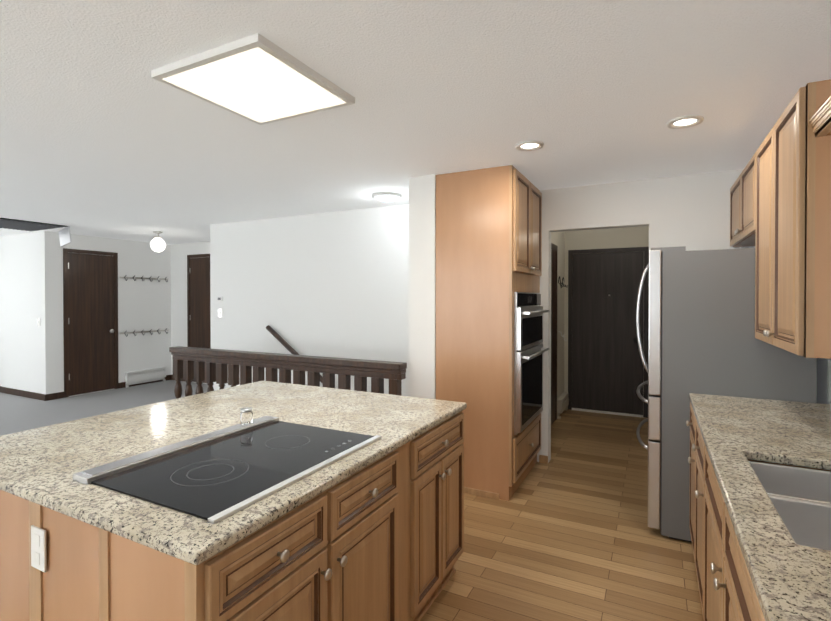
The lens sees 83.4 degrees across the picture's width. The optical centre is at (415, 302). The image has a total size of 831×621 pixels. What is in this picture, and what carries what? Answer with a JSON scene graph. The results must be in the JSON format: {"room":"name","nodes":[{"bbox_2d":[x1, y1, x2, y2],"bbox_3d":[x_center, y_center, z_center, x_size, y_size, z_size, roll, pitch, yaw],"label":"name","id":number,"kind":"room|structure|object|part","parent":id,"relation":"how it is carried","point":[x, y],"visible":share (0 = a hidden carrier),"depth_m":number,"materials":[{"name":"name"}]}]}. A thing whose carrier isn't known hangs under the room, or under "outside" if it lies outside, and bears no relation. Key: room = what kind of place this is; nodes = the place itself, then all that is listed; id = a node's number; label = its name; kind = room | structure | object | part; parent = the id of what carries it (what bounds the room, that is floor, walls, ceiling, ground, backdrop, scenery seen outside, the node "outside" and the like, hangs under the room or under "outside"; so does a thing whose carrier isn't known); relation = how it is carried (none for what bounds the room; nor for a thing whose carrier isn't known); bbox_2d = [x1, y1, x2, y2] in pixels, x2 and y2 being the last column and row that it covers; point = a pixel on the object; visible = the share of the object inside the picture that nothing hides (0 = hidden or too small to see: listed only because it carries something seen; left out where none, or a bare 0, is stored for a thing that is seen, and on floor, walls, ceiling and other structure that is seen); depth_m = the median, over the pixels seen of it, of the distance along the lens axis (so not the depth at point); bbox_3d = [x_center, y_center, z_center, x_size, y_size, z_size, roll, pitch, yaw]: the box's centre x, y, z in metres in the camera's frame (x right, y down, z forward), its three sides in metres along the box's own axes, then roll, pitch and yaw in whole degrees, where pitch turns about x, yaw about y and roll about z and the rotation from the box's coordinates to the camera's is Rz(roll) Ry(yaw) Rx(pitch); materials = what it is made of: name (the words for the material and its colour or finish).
{"room":"kitchen","nodes":[
{"label":"kitchen","id":0,"kind":"room"},
{"bbox_2d":[0,231,55,393],"bbox_3d":[-6.220,0.192,7.197,2.180,2.420,0.120,0,1,27],"label":"wall","id":1,"kind":"structure","parent":0,"point":[27,260],"depth_m":6.86,"materials":[{"name":"white paint"}]},
{"bbox_2d":[0,386,47,400],"bbox_3d":[-6.244,1.358,7.144,2.195,0.090,0.015,0,1,27],"label":"baseboard","id":2,"kind":"structure","parent":1,"relation":"attached to","point":[34,395],"depth_m":6.90,"materials":[{"name":"brown wood"}]},
{"bbox_2d":[0,380,207,435],"bbox_3d":[-3.293,1.464,3.559,11.020,0.060,9.660,0,1,27],"label":"floor carpet","id":3,"kind":"object","parent":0,"point":[19,413],"depth_m":6.42,"materials":[{"name":"grey carpet"}]},
{"bbox_2d":[169,346,406,398],"bbox_3d":[-1.311,0.951,4.269,2.735,0.955,0.120,0,1,27],"label":"stair railing","id":4,"kind":"object","parent":3,"relation":"on","point":[210,366],"visible":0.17,"depth_m":4.21,"materials":[{"name":"brown wood"}]},
{"bbox_3d":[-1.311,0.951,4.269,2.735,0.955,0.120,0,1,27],"label":"rail","id":5,"kind":"part","parent":4,"relation":"part of","materials":[{"name":"brown wood"}]},
{"bbox_2d":[56,232,171,396],"bbox_3d":[-4.861,0.189,7.590,0.120,2.420,1.800,0,1,27],"label":"wall","id":6,"kind":"structure","parent":0,"point":[145,305],"depth_m":7.81,"materials":[{"name":"white paint"}]},
{"bbox_2d":[63,248,117,397],"bbox_3d":[-4.988,0.305,7.192,0.016,2.195,0.775,0,1,27],"label":"door frame","id":7,"kind":"structure","parent":6,"relation":"attached to","point":[65,313],"depth_m":6.90,"materials":[{"name":"brown wood"}]},
{"bbox_2d":[68,253,114,395],"bbox_3d":[-4.963,0.328,7.179,0.070,2.125,0.659,0,1,27],"label":"door leaf","id":8,"kind":"structure","parent":6,"relation":"in","point":[91,321],"depth_m":7.17,"materials":[{"name":"brown wood"}]},
{"bbox_2d":[120,275,167,281],"bbox_3d":[-4.567,-0.399,7.923,0.089,0.097,0.850,0,1,27],"label":"hooks","id":9,"kind":"object","parent":6,"relation":"attached to","point":[150,278],"visible":1,"depth_m":7.89,"materials":[{"name":"silver metal"}]},
{"bbox_2d":[120,328,168,336],"bbox_3d":[-4.567,0.511,7.931,0.089,0.097,0.850,0,1,27],"label":"hooks","id":10,"kind":"object","parent":6,"relation":"attached to","point":[142,332],"visible":0.98,"depth_m":7.92,"materials":[{"name":"silver metal"}]},
{"bbox_2d":[118,375,170,388],"bbox_3d":[-4.599,1.350,7.963,0.015,0.090,0.935,0,1,27],"label":"baseboard","id":11,"kind":"structure","parent":6,"relation":"attached to","point":[168,377],"depth_m":7.87,"materials":[{"name":"brown wood"}]},
{"bbox_2d":[125,367,165,387],"bbox_3d":[-4.581,1.271,7.939,0.064,0.250,0.680,0,1,27],"label":"baseboard heater","id":12,"kind":"object","parent":6,"relation":"attached to","point":[143,376],"visible":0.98,"depth_m":7.90,"materials":[{"name":"white metal"}]},
{"bbox_2d":[172,242,207,383],"bbox_3d":[-1.806,0.193,7.113,5.990,2.420,0.120,0,1,27],"label":"wall","id":13,"kind":"structure","parent":0,"point":[180,252],"depth_m":8.25,"materials":[{"name":"white paint"}]},
{"bbox_2d":[187,254,209,346],"bbox_3d":[-3.608,0.288,7.962,0.840,2.215,0.016,0,1,27],"label":"door frame","id":14,"kind":"structure","parent":13,"relation":"attached to","point":[188,290],"depth_m":8.12,"materials":[{"name":"brown wood"}]},
{"bbox_2d":[190,257,210,382],"bbox_3d":[-3.621,0.311,7.936,0.724,2.145,0.070,0,1,27],"label":"door leaf","id":15,"kind":"structure","parent":13,"relation":"in","point":[200,329],"depth_m":8.00,"materials":[{"name":"brown wood"}]},
{"bbox_2d":[557,393,568,418],"bbox_3d":[1.851,1.299,5.864,0.064,0.230,0.500,0,1,27],"label":"baseboard heater","id":16,"kind":"object","parent":13,"relation":"attached to","point":[562,401],"visible":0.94,"depth_m":5.73,"materials":[{"name":"beige metal"}]},
{"bbox_2d":[558,276,567,340],"bbox_3d":[1.849,0.089,5.843,0.076,0.819,0.407,0,1,27],"label":"hook","id":17,"kind":"object","parent":13,"relation":"attached to","point":[562,283],"visible":1,"depth_m":5.82,"materials":[{"name":"black metal"}]},
{"bbox_2d":[572,251,643,414],"bbox_3d":[2.406,0.379,5.873,0.834,2.005,0.078,0,1,27],"label":"door leaf","id":18,"kind":"structure","parent":13,"relation":"in","point":[607,369],"depth_m":5.89,"materials":[{"name":"paint"}]},
{"bbox_2d":[568,247,648,417],"bbox_3d":[2.418,0.369,5.896,0.940,2.090,0.030,0,1,27],"label":"door frame","id":19,"kind":"structure","parent":13,"relation":"attached to","point":[646,295],"depth_m":5.88,"materials":[{"name":"paint"}]},
{"bbox_2d":[0,0,830,244],"bbox_3d":[-3.293,-1.026,3.537,11.020,0.080,9.660,0,1,27],"label":"ceiling","id":20,"kind":"structure","parent":0,"point":[103,133],"depth_m":2.25,"materials":[{"name":"white paint"}]},
{"bbox_2d":[0,218,71,246],"bbox_3d":[-5.132,-0.875,6.059,0.946,0.268,0.725,0,1,27],"label":"ceiling vent","id":21,"kind":"object","parent":20,"relation":"in","point":[64,233],"visible":1,"depth_m":6.15,"materials":[{"name":"black metal"}]},
{"bbox_2d":[150,231,165,251],"bbox_3d":[-3.702,-0.868,6.705,0.200,0.290,0.200,0,1,27],"label":"globe ceiling light","id":22,"kind":"object","parent":20,"relation":"attached to","point":[157,243],"visible":1,"depth_m":6.65,"materials":[{"name":"white glass"}]},
{"bbox_2d":[151,33,354,124],"bbox_3d":[-0.698,-0.957,2.088,0.610,0.031,0.610,0,1,27],"label":"ceiling light panel","id":23,"kind":"object","parent":20,"relation":"attached to","point":[258,78],"visible":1,"depth_m":2.00,"materials":[{"name":"white plastic"}]},
{"bbox_2d":[372,192,400,201],"bbox_3d":[-0.266,-0.965,4.333,0.270,0.054,0.270,0,1,27],"label":"dome light","id":24,"kind":"object","parent":20,"relation":"attached to","point":[386,196],"visible":1,"depth_m":4.26,"materials":[{"name":"white glass"}]},
{"bbox_2d":[515,140,543,150],"bbox_3d":[0.712,-0.974,2.910,0.176,0.012,0.176,0,1,27],"label":"recessed light","id":25,"kind":"object","parent":20,"relation":"in","point":[531,145],"visible":0.98,"depth_m":2.91,"materials":[{"name":"white glass"}]},
{"bbox_2d":[667,115,703,128],"bbox_3d":[1.455,-0.970,2.518,0.176,0.012,0.176,0,1,27],"label":"recessed light","id":26,"kind":"object","parent":20,"relation":"in","point":[687,121],"visible":0.98,"depth_m":2.51,"materials":[{"name":"white glass"}]},
{"bbox_2d":[404,174,435,398],"bbox_3d":[0.253,0.220,4.058,0.225,2.420,0.896,0,1,27],"label":"wall","id":27,"kind":"structure","parent":0,"point":[420,213],"depth_m":3.66,"materials":[{"name":"white paint"}]},
{"bbox_2d":[539,455,547,463],"bbox_3d":[0.557,1.396,3.914,0.905,0.070,0.932,0,1,27],"label":"baseboard","id":28,"kind":"structure","parent":27,"relation":"attached to","point":[543,458],"depth_m":4.13,"materials":[{"name":"brown wood"}]},
{"bbox_2d":[208,169,754,462],"bbox_3d":[0.016,0.214,4.773,5.990,2.420,0.120,0,1,27],"label":"wall","id":29,"kind":"structure","parent":0,"point":[357,284],"depth_m":5.10,"materials":[{"name":"white paint"}]},
{"bbox_2d":[218,309,221,317],"bbox_3d":[-2.514,0.141,5.995,0.070,0.115,0.012,0,1,27],"label":"light switch","id":30,"kind":"object","parent":29,"relation":"attached to","point":[219,310],"depth_m":5.99,"materials":[{"name":"white plastic"}]},
{"bbox_2d":[217,296,222,300],"bbox_3d":[-2.519,-0.042,5.995,0.100,0.060,0.014,0,1,27],"label":"thermostat","id":31,"kind":"object","parent":29,"relation":"attached to","point":[219,298],"depth_m":5.98,"materials":[{"name":"white plastic"}]},
{"bbox_2d":[266,325,322,383],"bbox_3d":[-1.204,0.734,5.291,1.282,0.916,0.076,0,1,27],"label":"stair handrail","id":32,"kind":"object","parent":29,"relation":"attached to","point":[280,339],"visible":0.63,"depth_m":5.43,"materials":[{"name":"brown wood"}]},
{"bbox_2d":[551,249,555,424],"bbox_3d":[1.484,0.400,5.201,0.008,2.015,0.814,0,1,27],"label":"door leaf","id":33,"kind":"structure","parent":29,"relation":"in","point":[553,335],"depth_m":5.43,"materials":[{"name":"brown wood"}]},
{"bbox_2d":[551,243,557,419],"bbox_3d":[1.486,0.375,5.200,0.016,2.090,0.940,0,1,27],"label":"door frame","id":34,"kind":"structure","parent":29,"relation":"attached to","point":[554,247],"depth_m":5.57,"materials":[{"name":"brown wood"}]},
{"bbox_2d":[420,409,703,620],"bbox_3d":[-0.045,1.447,1.893,3.480,0.004,9.420,0,1,27],"label":"floor","id":35,"kind":"structure","parent":0,"point":[566,533],"depth_m":2.73,"materials":[{"name":"brown wood"}]},
{"bbox_2d":[0,405,466,620],"bbox_3d":[-0.744,1.011,2.092,1.492,0.872,1.634,0,1,27],"label":"kitchen island","id":36,"kind":"object","parent":35,"relation":"on","point":[383,540],"depth_m":1.41,"materials":[{"name":"brown wood"}]},
{"bbox_2d":[31,525,46,572],"bbox_3d":[-1.100,0.719,1.359,0.075,0.120,0.008,0,1,27],"label":"outlet","id":37,"kind":"object","parent":36,"relation":"attached to","point":[38,532],"depth_m":1.36,"materials":[{"name":"white plastic"}]},
{"bbox_2d":[0,381,466,560],"bbox_3d":[-0.762,0.559,2.103,1.485,0.033,1.665,0,1,27],"label":"island countertop","id":38,"kind":"structure","parent":36,"relation":"on","point":[35,464],"depth_m":1.80,"materials":[{"name":"beige stone"}]},
{"bbox_2d":[68,413,383,524],"bbox_3d":[-0.596,0.536,1.652,0.623,0.021,0.805,0,1,27],"label":"cooktop","id":39,"kind":"object","parent":38,"relation":"in","point":[213,475],"depth_m":1.54,"materials":[{"name":"black glass"}]},
{"bbox_2d":[240,407,252,424],"bbox_3d":[-0.724,0.488,1.996,0.052,0.065,0.052,0,1,27],"label":"jar","id":40,"kind":"object","parent":38,"relation":"on","point":[246,416],"visible":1,"depth_m":1.98,"materials":[{"name":"clear glass"}]},
{"bbox_2d":[436,165,549,500],"bbox_3d":[0.674,0.224,3.845,0.706,2.415,0.918,0,1,27],"label":"tall cabinet","id":41,"kind":"object","parent":35,"relation":"on","point":[490,348],"visible":1,"depth_m":3.47,"materials":[{"name":"brown wood"}]},
{"bbox_2d":[636,246,816,542],"bbox_3d":[1.956,0.552,3.099,0.888,1.772,0.911,0,1,27],"label":"fridge","id":42,"kind":"object","parent":35,"relation":"on","point":[702,339],"visible":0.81,"depth_m":2.75,"materials":[{"name":"grey metal"}]},
{"bbox_2d":[686,393,830,620],"bbox_3d":[0.924,1.007,0.730,0.676,0.905,4.244,0,1,27],"label":"base cabinet","id":43,"kind":"object","parent":35,"relation":"on","point":[760,503],"depth_m":1.54,"materials":[{"name":"beige stone"}]},
{"bbox_2d":[749,461,830,550],"bbox_3d":[1.241,0.684,1.288,0.451,0.202,0.726,0,1,27],"label":"sink","id":44,"kind":"object","parent":43,"relation":"in","point":[801,497],"depth_m":1.59,"materials":[{"name":"silver metal"}]},
{"bbox_2d":[817,358,830,403],"bbox_3d":[1.088,0.254,0.148,0.120,2.420,7.370,0,1,27],"label":"wall","id":45,"kind":"structure","parent":0,"point":[823,364],"depth_m":2.61,"materials":[{"name":"white paint"}]},
{"bbox_2d":[730,161,749,246],"bbox_3d":[2.279,-0.628,2.971,0.341,0.445,0.994,0,1,27],"label":"upper cabinet","id":46,"kind":"object","parent":45,"relation":"attached to","point":[740,190],"depth_m":3.06,"materials":[{"name":"brown wood"}]},
{"bbox_2d":[750,79,830,358],"bbox_3d":[1.844,-0.316,2.126,0.341,1.054,0.904,0,1,27],"label":"upper cabinet","id":47,"kind":"object","parent":45,"relation":"attached to","point":[780,204],"depth_m":1.85,"materials":[{"name":"brown wood"}]},
{"bbox_3d":[0.767,-0.649,0.289,0.048,0.068,3.342,0,1,27],"label":"crown","id":48,"kind":"part","parent":47,"relation":"part of","materials":[{"name":"brown wood"}]}
]}

